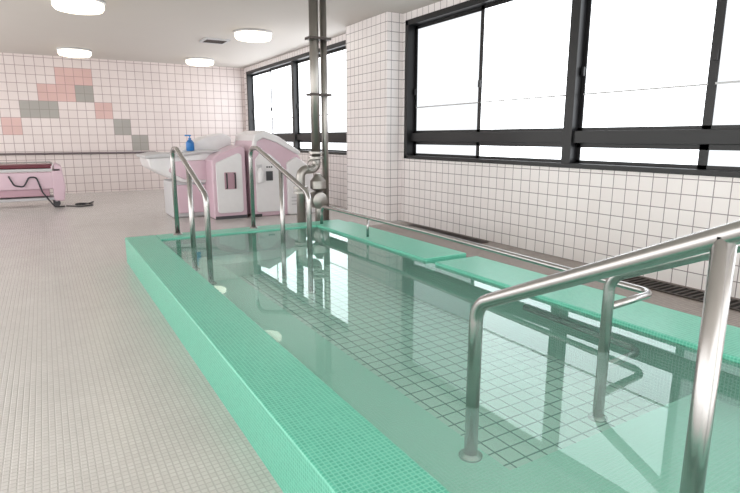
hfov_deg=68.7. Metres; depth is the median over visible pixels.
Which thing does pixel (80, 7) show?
ceiling lamp
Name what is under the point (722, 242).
handrail
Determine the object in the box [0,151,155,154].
wall handrail
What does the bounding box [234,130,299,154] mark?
hood
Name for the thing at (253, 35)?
ceiling lamp
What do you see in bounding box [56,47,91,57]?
ceiling lamp
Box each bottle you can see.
[184,135,194,150]
[257,165,263,182]
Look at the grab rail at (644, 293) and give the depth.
3.61 m
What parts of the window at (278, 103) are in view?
sash, pane, sash, pane, sash, pane, sash, pane, sash, pane, sash, pane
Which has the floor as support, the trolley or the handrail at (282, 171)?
the trolley
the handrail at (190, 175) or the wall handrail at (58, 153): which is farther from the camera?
the wall handrail at (58, 153)
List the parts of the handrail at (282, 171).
post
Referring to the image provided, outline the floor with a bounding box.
[0,189,739,492]
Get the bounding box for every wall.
[0,52,245,193]
[244,0,739,298]
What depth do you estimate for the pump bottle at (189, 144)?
9.16 m
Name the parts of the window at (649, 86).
sash, pane, sash, pane, sash, sash, pane, pane, sash, pane, sash, pane, sash, sash, pane, pane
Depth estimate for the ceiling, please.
9.14 m
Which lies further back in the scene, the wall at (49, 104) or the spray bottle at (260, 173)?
the wall at (49, 104)
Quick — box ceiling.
[0,0,440,67]
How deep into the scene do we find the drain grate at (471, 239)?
7.61 m
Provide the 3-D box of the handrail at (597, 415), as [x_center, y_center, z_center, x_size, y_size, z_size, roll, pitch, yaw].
[1.584,0.378,2.151,0.100,1.348,1.540,-7,13,-30]
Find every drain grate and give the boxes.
[408,224,488,243]
[621,276,739,311]
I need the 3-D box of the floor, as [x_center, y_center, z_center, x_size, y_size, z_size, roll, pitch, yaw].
[-2.867,0.216,6.138,9.170,0.150,17.200,-7,13,-30]
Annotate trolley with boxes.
[0,161,65,206]
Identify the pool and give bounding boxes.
[125,219,739,492]
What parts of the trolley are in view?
panel, mattress, panel, guard rail, frame, panel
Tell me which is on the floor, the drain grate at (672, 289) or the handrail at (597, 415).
the drain grate at (672, 289)
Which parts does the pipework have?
valve stem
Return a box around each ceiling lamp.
[50,0,105,14]
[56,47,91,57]
[185,57,214,66]
[233,28,272,42]
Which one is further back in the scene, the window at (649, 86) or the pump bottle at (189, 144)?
the pump bottle at (189, 144)
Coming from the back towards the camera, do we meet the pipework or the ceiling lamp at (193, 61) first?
the ceiling lamp at (193, 61)
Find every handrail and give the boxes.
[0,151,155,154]
[170,146,216,284]
[248,146,315,293]
[459,220,739,492]
[588,244,739,422]
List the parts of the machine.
panel, label plate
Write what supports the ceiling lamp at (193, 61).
attached to the ceiling
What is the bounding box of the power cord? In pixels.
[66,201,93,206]
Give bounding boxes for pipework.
[293,0,331,222]
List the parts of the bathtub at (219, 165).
panel, panel, console panel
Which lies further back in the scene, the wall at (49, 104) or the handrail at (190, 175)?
the wall at (49, 104)
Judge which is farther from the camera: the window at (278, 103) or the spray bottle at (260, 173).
the window at (278, 103)
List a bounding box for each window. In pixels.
[246,40,346,154]
[404,0,739,177]
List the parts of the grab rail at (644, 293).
post, rail, rail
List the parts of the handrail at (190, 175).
post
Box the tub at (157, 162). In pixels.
[136,150,220,182]
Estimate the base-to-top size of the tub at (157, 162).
0.559 m
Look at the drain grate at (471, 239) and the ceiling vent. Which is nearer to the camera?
the drain grate at (471, 239)
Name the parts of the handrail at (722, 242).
post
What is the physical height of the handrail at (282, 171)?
1.375 m
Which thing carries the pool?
in the floor
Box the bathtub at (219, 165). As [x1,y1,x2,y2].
[136,134,246,219]
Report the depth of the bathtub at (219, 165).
9.12 m
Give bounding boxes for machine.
[234,130,314,216]
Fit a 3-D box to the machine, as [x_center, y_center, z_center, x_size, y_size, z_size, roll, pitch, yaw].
[-1.756,-1.362,9.873,1.177,1.468,1.100,-7,13,-30]
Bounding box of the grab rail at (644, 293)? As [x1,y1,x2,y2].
[320,205,651,368]
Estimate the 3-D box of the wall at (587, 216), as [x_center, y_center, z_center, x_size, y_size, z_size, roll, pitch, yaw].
[0.874,-1.801,7.996,0.510,3.370,17.200,-7,13,-30]
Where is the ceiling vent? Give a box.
[199,37,229,44]

